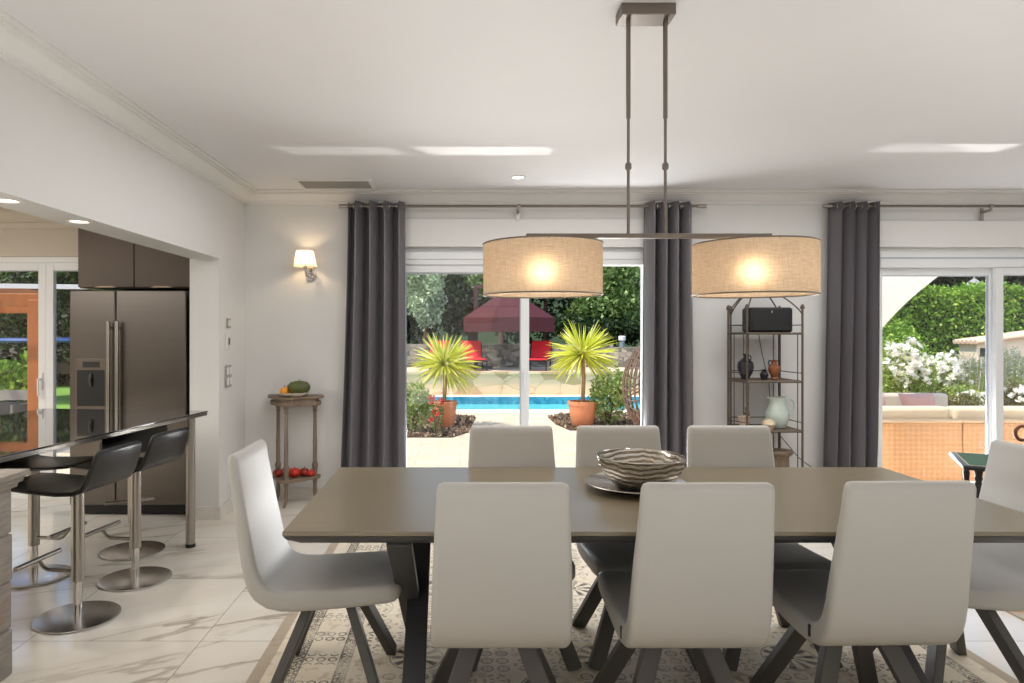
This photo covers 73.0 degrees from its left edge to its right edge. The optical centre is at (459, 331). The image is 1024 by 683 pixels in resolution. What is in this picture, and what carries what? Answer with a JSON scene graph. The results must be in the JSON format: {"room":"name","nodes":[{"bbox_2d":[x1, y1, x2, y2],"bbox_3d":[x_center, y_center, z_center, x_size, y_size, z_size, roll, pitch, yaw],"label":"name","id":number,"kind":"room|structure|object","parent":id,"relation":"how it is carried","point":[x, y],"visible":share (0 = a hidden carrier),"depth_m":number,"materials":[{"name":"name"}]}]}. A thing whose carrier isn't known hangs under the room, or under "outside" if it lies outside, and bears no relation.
{"room":"dining room","nodes":[
{"label":"dining room","id":0,"kind":"room"},
{"bbox_2d":[0,60,244,505],"bbox_3d":[-1.935,0.120,1.325,0.221,2.600,9.050,0,0,0],"label":"wall","id":1,"kind":"structure","parent":0,"point":[64,161],"depth_m":4.20,"materials":[{"name":"paint"}]},
{"bbox_2d":[0,8,256,204],"bbox_3d":[-1.749,-1.130,1.330,0.150,0.100,9.060,0,0,0],"label":"trim","id":2,"kind":"structure","parent":1,"relation":"attached to","point":[23,49],"depth_m":3.37,"materials":[{"name":"paint"}]},
{"bbox_2d":[195,497,232,519],"bbox_3d":[-1.927,1.370,5.528,0.235,0.100,0.644,0,0,0],"label":"baseboard","id":3,"kind":"structure","parent":1,"relation":"attached to","point":[201,512],"depth_m":5.21,"materials":[{"name":"stone"}]},
{"bbox_2d":[432,400,457,427],"bbox_3d":[-0.243,1.240,10.479,0.414,0.384,0.414,0,0,0],"label":"pot","id":4,"kind":"object","parent":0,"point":[449,406],"depth_m":10.33,"materials":[{"name":"ceramic"}]},
{"bbox_2d":[0,0,1023,188],"bbox_3d":[2.228,-1.255,1.225,8.545,0.150,9.250,0,0,0],"label":"ceiling","id":5,"kind":"structure","parent":0,"point":[395,94],"depth_m":3.29,"materials":[{"name":"paint"}]},
{"bbox_2d":[293,179,376,189],"bbox_3d":[-0.987,-1.174,5.490,0.606,0.012,0.340,0,0,0],"label":"ceiling vent","id":6,"kind":"object","parent":5,"relation":"in","point":[305,184],"visible":1,"depth_m":5.48,"materials":[{"name":"metal"}]},
{"bbox_2d":[298,181,371,187],"bbox_3d":[-0.987,-1.175,5.490,0.546,0.009,0.280,0,0,0],"label":"grille","id":7,"kind":"object","parent":6,"relation":"attached to","point":[303,184],"depth_m":5.48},
{"bbox_2d":[482,3,821,298],"bbox_3d":[0.688,-0.656,2.520,1.211,1.047,0.439,0,0,0],"label":"pendant lamp","id":8,"kind":"object","parent":5,"relation":"hanging from","point":[532,265],"visible":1,"depth_m":2.36,"materials":[{"name":"fabric"}]},
{"bbox_2d":[0,205,1023,487],"bbox_3d":[-0.050,0.045,5.985,13.100,2.750,0.270,0,0,0],"label":"wall","id":9,"kind":"structure","parent":0,"point":[295,326],"depth_m":5.85,"materials":[{"name":"paint"}]},
{"bbox_2d":[0,207,75,227],"bbox_3d":[-4.223,-0.980,5.780,4.355,0.200,0.140,0,0,0],"label":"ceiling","id":10,"kind":"structure","parent":9,"relation":"attached to","point":[9,218],"depth_m":5.80,"materials":[{"name":"paint"}]},
{"bbox_2d":[0,257,77,498],"bbox_3d":[-4.225,0.390,5.894,2.950,2.060,0.151,0,0,0],"label":"window","id":11,"kind":"structure","parent":9,"relation":"in","point":[46,267],"depth_m":5.88,"materials":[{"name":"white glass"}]},
{"bbox_2d":[78,228,189,290],"bbox_3d":[-2.599,-0.670,5.667,0.893,0.640,0.357,0,0,0],"label":"upper cabinet","id":12,"kind":"object","parent":9,"relation":"attached to","point":[105,262],"visible":0.46,"depth_m":5.50,"materials":[{"name":"brown paint"}]},
{"bbox_2d":[275,488,320,499],"bbox_3d":[2.245,1.370,5.843,8.110,0.100,0.014,0,0,0],"label":"baseboard","id":13,"kind":"structure","parent":9,"relation":"attached to","point":[293,493],"depth_m":5.84,"materials":[{"name":"stone"}]},
{"bbox_2d":[294,250,316,280],"bbox_3d":[-1.285,-0.552,5.738,0.188,0.239,0.224,0,0,0],"label":"wall sconce","id":14,"kind":"object","parent":9,"relation":"attached to","point":[305,259],"visible":1,"depth_m":5.67,"materials":[{"name":"fabric"}]},
{"bbox_2d":[339,204,706,220],"bbox_3d":[0.518,-0.999,5.759,3.040,0.123,0.124,0,0,0],"label":"curtain rod","id":15,"kind":"object","parent":9,"relation":"attached to","point":[518,206],"visible":1,"depth_m":5.71,"materials":[{"name":"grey metal"}]},
{"bbox_2d":[341,200,405,466],"bbox_3d":[-0.723,0.167,5.716,0.545,2.483,0.162,0,0,0],"label":"curtain","id":16,"kind":"object","parent":15,"relation":"hanging from","point":[374,392],"visible":0.85,"depth_m":5.71,"materials":[{"name":"fabric"}]},
{"bbox_2d":[642,201,692,466],"bbox_3d":[1.733,0.167,5.720,0.439,2.483,0.151,0,0,0],"label":"curtain","id":17,"kind":"object","parent":15,"relation":"hanging from","point":[667,365],"visible":0.84,"depth_m":5.70,"materials":[{"name":"fabric"}]},
{"bbox_2d":[405,219,643,466],"bbox_3d":[0.510,0.233,5.935,2.320,2.375,0.230,0,0,0],"label":"window","id":18,"kind":"structure","parent":9,"relation":"in","point":[418,232],"depth_m":5.82,"materials":[{"name":"paint"}]},
{"bbox_2d":[245,189,1023,204],"bbox_3d":[2.218,-1.130,5.775,8.184,0.100,0.150,0,0,0],"label":"trim","id":19,"kind":"structure","parent":9,"relation":"attached to","point":[261,196],"depth_m":5.76,"materials":[{"name":"paint"}]},
{"bbox_2d":[822,204,1023,220],"bbox_3d":[4.503,-0.999,5.759,2.994,0.123,0.124,0,0,0],"label":"curtain rod","id":20,"kind":"object","parent":9,"relation":"attached to","point":[982,211],"visible":1,"depth_m":5.71,"materials":[{"name":"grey metal"}]},
{"bbox_2d":[823,201,879,466],"bbox_3d":[3.250,0.167,5.720,0.480,2.483,0.131,0,0,0],"label":"curtain","id":21,"kind":"object","parent":20,"relation":"hanging from","point":[851,409],"visible":0.9,"depth_m":5.71,"materials":[{"name":"fabric"}]},
{"bbox_2d":[879,221,1023,483],"bbox_3d":[4.610,0.240,5.935,2.200,2.360,0.230,0,0,0],"label":"window","id":22,"kind":"structure","parent":9,"relation":"in","point":[992,264],"depth_m":5.91,"materials":[{"name":"paint"}]},
{"bbox_2d":[0,499,1023,682],"bbox_3d":[-0.050,1.480,1.360,13.100,0.120,9.520,0,0,0],"label":"floor","id":23,"kind":"structure","parent":0,"point":[203,624],"depth_m":3.46,"materials":[{"name":"tile"}]},
{"bbox_2d":[0,454,92,588],"bbox_3d":[-2.415,0.989,3.992,0.577,0.862,0.390,0,0,8],"label":"bar stool","id":24,"kind":"object","parent":23,"relation":"on","point":[31,576],"visible":0.62,"depth_m":3.97,"materials":[{"name":"metal"}]},
{"bbox_2d":[11,441,141,633],"bbox_3d":[-1.955,0.989,3.438,0.577,0.862,0.390,0,0,8],"label":"bar stool","id":25,"kind":"object","parent":23,"relation":"on","point":[114,464],"visible":0.99,"depth_m":3.40,"materials":[{"name":"leather"}]},
{"bbox_2d":[0,408,207,680],"bbox_3d":[-2.502,0.983,3.712,1.514,0.875,2.415,0,0,0],"label":"bar counter","id":26,"kind":"object","parent":23,"relation":"on","point":[33,432],"depth_m":3.82,"materials":[{"name":"metal"}]},
{"bbox_2d":[63,427,188,591],"bbox_3d":[-1.917,0.989,3.970,0.577,0.862,0.390,0,0,10],"label":"bar stool","id":27,"kind":"object","parent":23,"relation":"on","point":[168,446],"visible":0.93,"depth_m":3.93,"materials":[{"name":"metal"}]},
{"bbox_2d":[70,290,189,512],"bbox_3d":[-2.553,0.544,5.542,0.895,1.728,0.597,0,0,0],"label":"refrigerator","id":28,"kind":"object","parent":23,"relation":"on","point":[130,349],"visible":0.57,"depth_m":5.30,"materials":[{"name":"metal"}]},
{"bbox_2d":[99,425,167,560],"bbox_3d":[-2.148,0.989,4.518,0.390,0.862,0.577,0,0,-30],"label":"bar stool","id":29,"kind":"object","parent":23,"relation":"on","point":[122,551],"visible":0.42,"depth_m":4.35,"materials":[{"name":"leather"}]},
{"bbox_2d":[268,394,323,508],"bbox_3d":[-1.369,0.971,5.655,0.500,0.893,0.330,0,0,0],"label":"console table","id":30,"kind":"object","parent":23,"relation":"on","point":[277,400],"visible":0.88,"depth_m":5.62,"materials":[{"name":"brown wood"}]},
{"bbox_2d":[272,474,320,483],"bbox_3d":[-1.360,1.202,5.645,0.389,0.027,0.270,0,0,0],"label":"shelf","id":31,"kind":"object","parent":30,"relation":"attached to","point":[282,479],"depth_m":5.61,"materials":[{"name":"brown wood"}]},
{"bbox_2d":[245,543,1019,682],"bbox_3d":[0.698,1.415,2.710,3.124,0.008,4.020,0,0,0],"label":"rug","id":32,"kind":"object","parent":23,"relation":"on","point":[329,653],"visible":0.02,"depth_m":2.99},
{"bbox_2d":[227,439,401,682],"bbox_3d":[-0.556,0.947,2.820,0.662,0.959,0.509,0,0,0],"label":"dining chair","id":33,"kind":"object","parent":32,"relation":"on","point":[278,577],"visible":0.93,"depth_m":2.68,"materials":[{"name":"leather"}]},
{"bbox_2d":[431,482,572,682],"bbox_3d":[0.134,0.947,2.456,0.509,0.959,0.662,0,0,0],"label":"dining chair","id":34,"kind":"object","parent":32,"relation":"on","point":[502,572],"visible":1,"depth_m":2.17,"materials":[{"name":"leather"}]},
{"bbox_2d":[468,425,581,670],"bbox_3d":[0.257,0.947,3.144,0.509,0.959,0.662,0,0,0],"label":"dining chair","id":35,"kind":"object","parent":32,"relation":"on","point":[489,445],"visible":0.25,"depth_m":3.42,"materials":[{"name":"leather"}]},
{"bbox_2d":[572,425,696,670],"bbox_3d":[0.790,0.947,3.144,0.509,0.959,0.662,0,0,0],"label":"dining chair","id":36,"kind":"object","parent":32,"relation":"on","point":[590,439],"visible":0.41,"depth_m":3.26,"materials":[{"name":"leather"}]},
{"bbox_2d":[282,467,1023,682],"bbox_3d":[0.736,1.046,2.825,2.648,0.772,1.090,0,0,0],"label":"dining table","id":37,"kind":"object","parent":32,"relation":"on","point":[395,507],"visible":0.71,"depth_m":2.65,"materials":[{"name":"brown wood"}]},
{"bbox_2d":[584,473,685,495],"bbox_3d":[0.736,0.643,2.890,0.424,0.034,0.424,0,0,0],"label":"plate","id":38,"kind":"object","parent":37,"relation":"on","point":[599,480],"visible":0.38,"depth_m":2.90,"materials":[{"name":"ceramic"}]},
{"bbox_2d":[597,448,686,490],"bbox_3d":[0.761,0.583,2.900,0.365,0.131,0.365,0,0,0],"label":"bowl","id":39,"kind":"object","parent":38,"relation":"on","point":[628,468],"visible":0.84,"depth_m":2.80,"materials":[{"name":"ceramic"}]},
{"bbox_2d":[592,482,774,682],"bbox_3d":[0.770,0.947,2.456,0.509,0.959,0.662,0,0,0],"label":"dining chair","id":40,"kind":"object","parent":32,"relation":"on","point":[700,580],"visible":1,"depth_m":2.17,"materials":[{"name":"leather"}]},
{"bbox_2d":[687,425,842,670],"bbox_3d":[1.345,0.947,3.144,0.509,0.959,0.662,0,0,0],"label":"dining chair","id":41,"kind":"object","parent":32,"relation":"on","point":[707,445],"visible":0.3,"depth_m":3.41,"materials":[{"name":"leather"}]},
{"bbox_2d":[749,480,976,682],"bbox_3d":[1.406,0.947,2.476,0.509,0.959,0.662,0,0,-1],"label":"dining chair","id":42,"kind":"object","parent":32,"relation":"on","point":[899,573],"visible":0.96,"depth_m":2.19,"materials":[{"name":"leather"}]},
{"bbox_2d":[872,439,1023,682],"bbox_3d":[2.029,0.947,2.820,0.662,0.959,0.509,0,0,0],"label":"dining chair","id":43,"kind":"object","parent":32,"relation":"on","point":[997,569],"visible":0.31,"depth_m":2.77,"materials":[{"name":"leather"}]},
{"bbox_2d":[726,297,804,466],"bbox_3d":[2.438,0.497,5.610,0.541,1.845,0.414,0,0,0],"label":"stand","id":44,"kind":"object","parent":23,"relation":"on","point":[730,309],"visible":0.59,"depth_m":5.48,"materials":[{"name":"brown metal"}]},
{"bbox_2d":[737,354,753,378],"bbox_3d":[2.317,0.281,5.600,0.130,0.206,0.130,0,0,0],"label":"vase","id":45,"kind":"object","parent":44,"relation":"on","point":[741,366],"visible":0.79,"depth_m":5.56,"materials":[{"name":"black ceramic"}]},
{"bbox_2d":[742,307,791,331],"bbox_3d":[2.474,-0.096,5.557,0.344,0.200,0.176,0,0,0],"label":"speaker","id":46,"kind":"object","parent":44,"relation":"on","point":[760,319],"visible":0.93,"depth_m":5.47},
{"bbox_2d":[752,309,790,329],"bbox_3d":[2.474,-0.097,5.473,0.310,0.170,0.005,0,0,0],"label":"grille","id":47,"kind":"object","parent":46,"relation":"attached to","point":[762,319],"depth_m":5.47,"materials":[{"name":"plastic"}]},
{"bbox_2d":[765,395,795,428],"bbox_3d":[2.576,0.642,5.571,0.213,0.264,0.184,0,0,36],"label":"jug","id":48,"kind":"object","parent":44,"relation":"on","point":[777,410],"visible":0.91,"depth_m":5.52,"materials":[{"name":"white ceramic"}]},
{"bbox_2d":[773,448,793,466],"bbox_3d":[2.579,1.085,5.560,0.194,0.268,0.194,0,0,22],"label":"pedestal","id":49,"kind":"object","parent":44,"relation":"on","point":[781,455],"visible":0.39,"depth_m":5.50,"materials":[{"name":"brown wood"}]},
{"bbox_2d":[949,452,988,497],"bbox_3d":[4.069,1.170,4.824,0.990,0.499,0.640,0,0,28],"label":"table","id":50,"kind":"object","parent":23,"relation":"on","point":[975,462],"visible":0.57,"depth_m":4.91,"materials":[{"name":"glass"}]},
{"bbox_2d":[567,400,596,425],"bbox_3d":[1.870,1.243,10.536,0.455,0.378,0.455,0,0,0],"label":"pot","id":51,"kind":"object","parent":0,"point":[582,412],"depth_m":10.37,"materials":[{"name":"ceramic"}]},
{"label":"outside","id":52,"kind":"structure","parent":0,"visible":0},
{"bbox_2d":[416,395,638,411],"bbox_3d":[2.300,1.585,13.925,9.400,0.370,2.950,0,0,0],"label":"pool coping","id":53,"kind":"object","parent":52,"point":[457,410],"visible":0.04,"depth_m":12.82},
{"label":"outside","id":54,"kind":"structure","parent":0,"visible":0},
{"bbox_2d":[414,397,639,403],"bbox_3d":[2.300,1.620,15.092,9.400,0.400,0.015,0,0,0],"label":"trim","id":55,"kind":"structure","parent":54,"point":[461,400],"depth_m":15.08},
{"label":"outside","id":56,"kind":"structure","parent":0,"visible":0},
{"bbox_2d":[407,371,638,394],"bbox_3d":[2.300,1.205,15.550,9.400,0.630,0.400,0,0,0],"label":"wall","id":57,"kind":"structure","parent":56,"point":[488,382],"depth_m":15.40,"materials":[{"name":"stone"}]},
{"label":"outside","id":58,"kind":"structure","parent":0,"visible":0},
{"bbox_2d":[407,344,639,367],"bbox_3d":[2.313,0.770,17.997,12.648,0.900,1.100,0,0,5],"label":"wall","id":59,"kind":"structure","parent":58,"point":[498,355],"depth_m":18.00,"materials":[{"name":"stone"}]},
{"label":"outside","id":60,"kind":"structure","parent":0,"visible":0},
{"bbox_2d":[456,404,639,408],"bbox_3d":[2.300,1.750,13.967,9.400,0.340,2.235,0,0,0],"label":"pool","id":61,"kind":"object","parent":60,"point":[459,406],"depth_m":14.63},
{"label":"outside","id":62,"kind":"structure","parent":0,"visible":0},
{"bbox_2d":[0,349,69,373],"bbox_3d":[5.000,0.970,39.200,70.000,0.300,41.600,0,0,0],"label":"garden bed","id":63,"kind":"object","parent":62,"point":[63,368],"depth_m":18.40,"materials":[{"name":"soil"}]},
{"bbox_2d":[407,274,447,343],"bbox_3d":[-1.085,-0.766,20.983,1.499,3.282,1.731,0,0,0],"label":"tree","id":64,"kind":"object","parent":63,"relation":"on","point":[428,288],"visible":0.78,"depth_m":20.57,"materials":[{"name":"green plant"}]},
{"bbox_2d":[432,274,493,340],"bbox_3d":[0.411,-1.496,24.928,4.212,4.748,3.902,0,0,0],"label":"tree","id":65,"kind":"object","parent":63,"relation":"on","point":[456,309],"visible":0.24,"depth_m":24.01,"materials":[{"name":"green plant"}]},
{"bbox_2d":[467,274,502,343],"bbox_3d":[1.250,-1.048,21.906,1.899,3.844,2.062,0,0,-23],"label":"tree","id":66,"kind":"object","parent":63,"relation":"on","point":[476,281],"visible":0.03,"depth_m":21.94,"materials":[{"name":"green plant"}]},
{"bbox_2d":[478,296,575,343],"bbox_3d":[3.458,-1.995,27.110,5.722,5.747,4.754,0,0,0],"label":"tree","id":67,"kind":"object","parent":63,"relation":"on","point":[545,337],"visible":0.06,"depth_m":26.39,"materials":[{"name":"green plant"}]},
{"bbox_2d":[551,311,639,344],"bbox_3d":[4.231,0.117,20.512,3.216,1.537,2.548,0,0,-22],"label":"bush","id":68,"kind":"object","parent":63,"relation":"on","point":[624,327],"visible":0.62,"depth_m":20.11,"materials":[{"name":"green plant"}]},
{"bbox_2d":[564,266,639,346],"bbox_3d":[4.784,-0.864,21.961,3.071,3.484,3.476,0,0,33],"label":"tree","id":69,"kind":"object","parent":63,"relation":"on","point":[618,304],"visible":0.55,"depth_m":20.90,"materials":[{"name":"green plant"}]},
{"bbox_2d":[913,276,1007,296],"bbox_3d":[15.277,-2.131,23.881,5.751,6.016,6.416,0,0,0],"label":"tree","id":70,"kind":"object","parent":63,"relation":"on","point":[950,281],"visible":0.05,"depth_m":21.62,"materials":[{"name":"green plant"}]},
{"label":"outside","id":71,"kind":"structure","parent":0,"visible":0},
{"bbox_3d":[23.500,1.570,15.425,33.000,0.300,5.950,0,0,0],"label":"soil","id":72,"kind":"object","parent":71,"visible":0},
{"bbox_2d":[882,318,927,392],"bbox_3d":[9.161,0.639,14.428,0.892,1.884,1.518,0,0,0],"label":"shrub","id":73,"kind":"object","parent":72,"relation":"on","point":[911,332],"visible":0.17,"depth_m":14.22,"materials":[{"name":"green plant"}]},
{"bbox_2d":[882,280,1023,392],"bbox_3d":[11.867,0.143,16.188,5.420,2.784,1.585,0,0,0],"label":"hedge","id":74,"kind":"object","parent":72,"relation":"on","point":[941,315],"visible":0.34,"depth_m":15.79,"materials":[{"name":"green plant"}]},
{"bbox_2d":[953,330,1023,391],"bbox_3d":[12.090,0.585,14.400,3.133,1.670,0.700,0,0,0],"label":"hut","id":75,"kind":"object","parent":72,"relation":"on","point":[970,345],"visible":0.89,"depth_m":14.20,"materials":[{"name":"ceramic"}]},
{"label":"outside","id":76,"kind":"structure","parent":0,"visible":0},
{"bbox_2d":[548,414,628,430],"bbox_3d":[2.479,1.456,11.203,1.976,0.028,2.128,0,0,0],"label":"bed","id":77,"kind":"object","parent":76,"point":[624,414],"visible":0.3,"depth_m":10.76,"materials":[{"name":"soil"}]},
{"bbox_2d":[544,320,620,425],"bbox_3d":[1.855,0.613,10.507,1.190,1.639,1.112,0,0,0],"label":"yucca","id":78,"kind":"object","parent":77,"relation":"on","point":[581,411],"visible":0.98,"depth_m":10.41,"materials":[{"name":"plant"}]},
{"bbox_2d":[548,412,636,429],"bbox_3d":[2.470,1.425,11.191,2.008,0.089,2.167,0,0,0],"label":"chips","id":79,"kind":"object","parent":77,"relation":"on","point":[557,418],"visible":0.35,"depth_m":11.05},
{"bbox_2d":[588,365,632,424],"bbox_3d":[2.317,1.009,10.590,0.679,1.020,0.716,0,0,19],"label":"shrub","id":80,"kind":"object","parent":77,"relation":"on","point":[615,398],"visible":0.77,"depth_m":10.44,"materials":[{"name":"green plant"}]},
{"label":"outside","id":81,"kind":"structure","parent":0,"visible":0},
{"bbox_2d":[407,417,475,437],"bbox_3d":[-0.515,1.456,10.717,1.572,0.028,2.508,0,0,0],"label":"bed","id":82,"kind":"object","parent":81,"point":[416,436],"visible":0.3,"depth_m":9.61,"materials":[{"name":"soil"}]},
{"bbox_2d":[407,381,431,431],"bbox_3d":[-0.632,1.086,9.884,0.509,0.804,0.463,0,0,0],"label":"shrub","id":83,"kind":"object","parent":82,"relation":"on","point":[421,403],"visible":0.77,"depth_m":9.79,"materials":[{"name":"green plant"}]},
{"bbox_2d":[427,395,444,435],"bbox_3d":[-0.334,1.154,9.533,0.241,0.594,0.278,0,0,0],"label":"flowering plant","id":84,"kind":"object","parent":82,"relation":"on","point":[435,414],"visible":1,"depth_m":9.52,"materials":[{"name":"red plant"}]},
{"bbox_2d":[407,413,474,436],"bbox_3d":[-0.519,1.424,10.721,1.571,0.087,2.543,0,0,0],"label":"chips","id":85,"kind":"object","parent":82,"relation":"on","point":[467,423],"visible":0.36,"depth_m":10.15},
{"bbox_2d":[409,333,481,427],"bbox_3d":[-0.235,0.702,10.495,1.116,1.460,1.097,0,0,-29],"label":"yucca","id":86,"kind":"object","parent":82,"relation":"on","point":[447,362],"visible":0.92,"depth_m":10.36,"materials":[{"name":"plant"}]},
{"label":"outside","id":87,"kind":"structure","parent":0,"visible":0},
{"bbox_2d":[0,271,639,348],"bbox_3d":[10.000,-6.481,46.000,110.000,14.801,24.000,0,0,0],"label":"hill","id":88,"kind":"structure","parent":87,"point":[484,337],"depth_m":34.92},
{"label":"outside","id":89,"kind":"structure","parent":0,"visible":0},
{"bbox_2d":[0,374,69,408],"bbox_3d":[-16.200,1.620,25.000,27.600,0.300,30.000,0,0,0],"label":"lawn","id":90,"kind":"structure","parent":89,"point":[62,392],"depth_m":16.23,"materials":[{"name":"green plant"}]},
{"bbox_2d":[0,271,33,358],"bbox_3d":[-14.069,-1.194,18.861,4.482,5.444,4.720,0,0,0],"label":"tree","id":91,"kind":"object","parent":90,"relation":"on","point":[1,272],"visible":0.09,"depth_m":19.50,"materials":[{"name":"green plant"}]},
{"bbox_2d":[0,271,77,385],"bbox_3d":[-12.804,-1.100,20.073,5.177,6.547,4.818,0,0,12],"label":"tree","id":92,"kind":"object","parent":90,"relation":"on","point":[21,329],"visible":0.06,"depth_m":18.87,"materials":[{"name":"green plant"}]},
{"bbox_2d":[2,271,89,382],"bbox_3d":[-10.546,-0.875,19.051,3.327,5.232,3.729,0,0,0],"label":"tree","id":93,"kind":"object","parent":90,"relation":"on","point":[66,278],"visible":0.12,"depth_m":18.04,"materials":[{"name":"green plant"}]},
{"bbox_2d":[407,285,444,343],"bbox_3d":[-2.297,-1.306,26.026,4.886,5.628,5.027,0,0,44],"label":"tree","id":94,"kind":"object","parent":90,"relation":"on","point":[412,325],"visible":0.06,"depth_m":24.71,"materials":[{"name":"green plant"}]},
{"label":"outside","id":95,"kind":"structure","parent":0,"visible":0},
{"bbox_2d":[27,412,624,475],"bbox_3d":[2.500,1.610,9.285,23.000,0.320,6.330,0,0,0],"label":"patio","id":96,"kind":"structure","parent":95,"point":[421,452],"depth_m":8.81,"materials":[{"name":"concrete"}]},
{"bbox_2d":[0,350,26,414],"bbox_3d":[-5.446,0.847,8.644,0.691,1.247,0.695,0,0,18],"label":"bush","id":97,"kind":"object","parent":96,"relation":"on","point":[12,377],"visible":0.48,"depth_m":8.40,"materials":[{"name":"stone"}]},
{"bbox_2d":[0,390,26,413],"bbox_3d":[-5.287,1.080,8.020,0.468,0.781,0.468,0,0,0],"label":"garden chair","id":98,"kind":"object","parent":96,"relation":"on","point":[4,394],"visible":0.26,"depth_m":8.20,"materials":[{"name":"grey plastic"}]},
{"bbox_2d":[0,284,81,410],"bbox_3d":[-5.520,0.461,7.933,4.700,2.018,1.135,0,0,0],"label":"pergola","id":99,"kind":"object","parent":96,"relation":"on","point":[14,298],"visible":0.38,"depth_m":7.54,"materials":[{"name":"orange wood"}]},
{"bbox_2d":[622,343,639,424],"bbox_3d":[2.546,0.725,8.300,1.174,1.450,1.181,0,0,0],"label":"egg chair","id":100,"kind":"object","parent":96,"relation":"on","point":[635,417],"visible":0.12,"depth_m":8.22,"materials":[{"name":"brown wicker"}]},
{"bbox_2d":[882,277,936,327],"bbox_3d":[4.696,-0.140,8.188,2.670,3.182,1.061,0,0,-22],"label":"shade sail","id":101,"kind":"object","parent":96,"relation":"on","point":[896,291],"visible":0.06,"depth_m":7.84,"materials":[{"name":"beige fabric"}]},
{"bbox_2d":[882,336,938,392],"bbox_3d":[6.716,0.786,10.556,0.941,1.449,0.977,0,0,-36],"label":"rose bush","id":102,"kind":"object","parent":96,"relation":"on","point":[903,364],"visible":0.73,"depth_m":10.32,"materials":[{"name":"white plant"}]},
{"bbox_2d":[884,393,947,406],"bbox_3d":[4.800,1.100,8.610,2.800,0.700,0.820,0,0,0],"label":"outdoor sofa","id":103,"kind":"object","parent":96,"relation":"on","point":[891,399],"visible":0.06,"depth_m":8.70,"materials":[{"name":"fabric"}]},
{"bbox_2d":[898,393,935,405],"bbox_3d":[5.611,0.880,8.440,0.440,0.250,0.203,0,0,0],"label":"throw pillow","id":104,"kind":"object","parent":103,"relation":"on","point":[906,399],"visible":0.64,"depth_m":8.41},
{"bbox_2d":[882,406,962,480],"bbox_3d":[4.026,1.084,6.854,1.344,0.732,0.832,0,0,0],"label":"outdoor sofa","id":105,"kind":"object","parent":96,"relation":"on","point":[917,441],"visible":0.41,"depth_m":6.45,"materials":[{"name":"wicker"}]},
{"bbox_2d":[882,406,948,418],"bbox_3d":[4.030,0.867,6.668,1.312,0.297,0.165,0,0,0],"label":"cushion","id":106,"kind":"object","parent":105,"relation":"on","point":[888,412],"depth_m":6.58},
{"bbox_2d":[912,349,973,397],"bbox_3d":[7.745,0.870,11.168,0.763,1.189,1.062,0,0,0],"label":"rose bush","id":107,"kind":"object","parent":96,"relation":"on","point":[947,374],"visible":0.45,"depth_m":10.81,"materials":[{"name":"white plant"}]},
{"bbox_2d":[932,390,984,405],"bbox_3d":[7.003,1.155,9.725,0.771,0.665,0.690,0,0,0],"label":"shrub","id":108,"kind":"object","parent":96,"relation":"on","point":[962,399],"visible":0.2,"depth_m":9.68,"materials":[{"name":"green plant"}]},
{"bbox_2d":[940,383,984,405],"bbox_3d":[7.427,1.116,10.172,0.684,0.719,0.772,0,0,0],"label":"rose bush","id":109,"kind":"object","parent":96,"relation":"on","point":[972,391],"visible":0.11,"depth_m":10.09,"materials":[{"name":"green plant"}]},
{"bbox_2d":[934,352,1009,405],"bbox_3d":[8.090,0.874,10.999,0.758,1.132,0.840,0,0,0],"label":"lavender","id":110,"kind":"object","parent":96,"relation":"on","point":[974,370],"visible":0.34,"depth_m":10.77,"materials":[{"name":"green plant"}]},
{"bbox_2d":[946,406,1023,481],"bbox_3d":[5.401,1.084,6.854,1.390,0.732,0.832,0,0,0],"label":"outdoor sofa","id":111,"kind":"object","parent":96,"relation":"on","point":[973,417],"visible":0.27,"depth_m":6.45,"materials":[{"name":"wicker"}]},
{"bbox_2d":[946,406,1023,418],"bbox_3d":[5.405,0.867,6.668,1.358,0.297,0.165,0,0,0],"label":"cushion","id":112,"kind":"object","parent":111,"relation":"on","point":[955,412],"depth_m":6.58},
{"bbox_2d":[979,346,1023,395],"bbox_3d":[9.023,0.830,11.199,0.812,1.221,0.846,0,0,0],"label":"lavender","id":113,"kind":"object","parent":96,"relation":"on","point":[1017,373],"visible":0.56,"depth_m":11.08,"materials":[{"name":"green plant"}]},
{"bbox_2d":[1003,379,1023,405],"bbox_3d":[7.935,1.089,9.867,0.532,0.848,0.793,0,0,0],"label":"rose bush","id":114,"kind":"object","parent":96,"relation":"on","point":[1011,396],"visible":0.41,"depth_m":9.72,"materials":[{"name":"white plant"}]},
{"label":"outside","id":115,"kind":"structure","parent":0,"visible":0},
{"bbox_2d":[407,367,638,370],"bbox_3d":[2.300,1.070,16.850,9.400,0.300,2.300,0,0,0],"label":"terrace","id":116,"kind":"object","parent":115,"point":[408,368],"depth_m":16.93,"materials":[{"name":"stone"}]},
{"bbox_2d":[460,341,487,370],"bbox_3d":[0.329,0.568,16.559,0.530,0.704,1.149,0,0,-6],"label":"deck chair","id":117,"kind":"object","parent":116,"relation":"on","point":[476,345],"visible":0.59,"depth_m":16.96,"materials":[{"name":"fabric"}]},
{"bbox_2d":[462,341,480,356],"bbox_3d":[0.283,0.430,17.012,0.470,0.428,0.238,0,0,-6],"label":"cushion","id":118,"kind":"object","parent":117,"relation":"on","point":[476,345],"depth_m":17.01,"materials":[{"name":"red fabric"}]},
{"bbox_2d":[463,285,554,368],"bbox_3d":[1.151,-0.160,17.000,2.264,2.159,1.982,0,0,0],"label":"parasol","id":119,"kind":"object","parent":116,"relation":"on","point":[497,314],"visible":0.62,"depth_m":16.32,"materials":[{"name":"red fabric"}]},
{"bbox_2d":[529,341,551,370],"bbox_3d":[1.880,0.568,16.558,0.530,0.704,1.149,0,0,14],"label":"deck chair","id":120,"kind":"object","parent":116,"relation":"on","point":[538,350],"visible":0.75,"depth_m":16.95,"materials":[{"name":"red fabric"}]},
{"bbox_2d":[531,341,550,357],"bbox_3d":[1.993,0.430,16.999,0.470,0.428,0.238,0,0,14],"label":"cushion","id":121,"kind":"object","parent":120,"relation":"on","point":[538,348],"depth_m":16.98,"materials":[{"name":"red fabric"}]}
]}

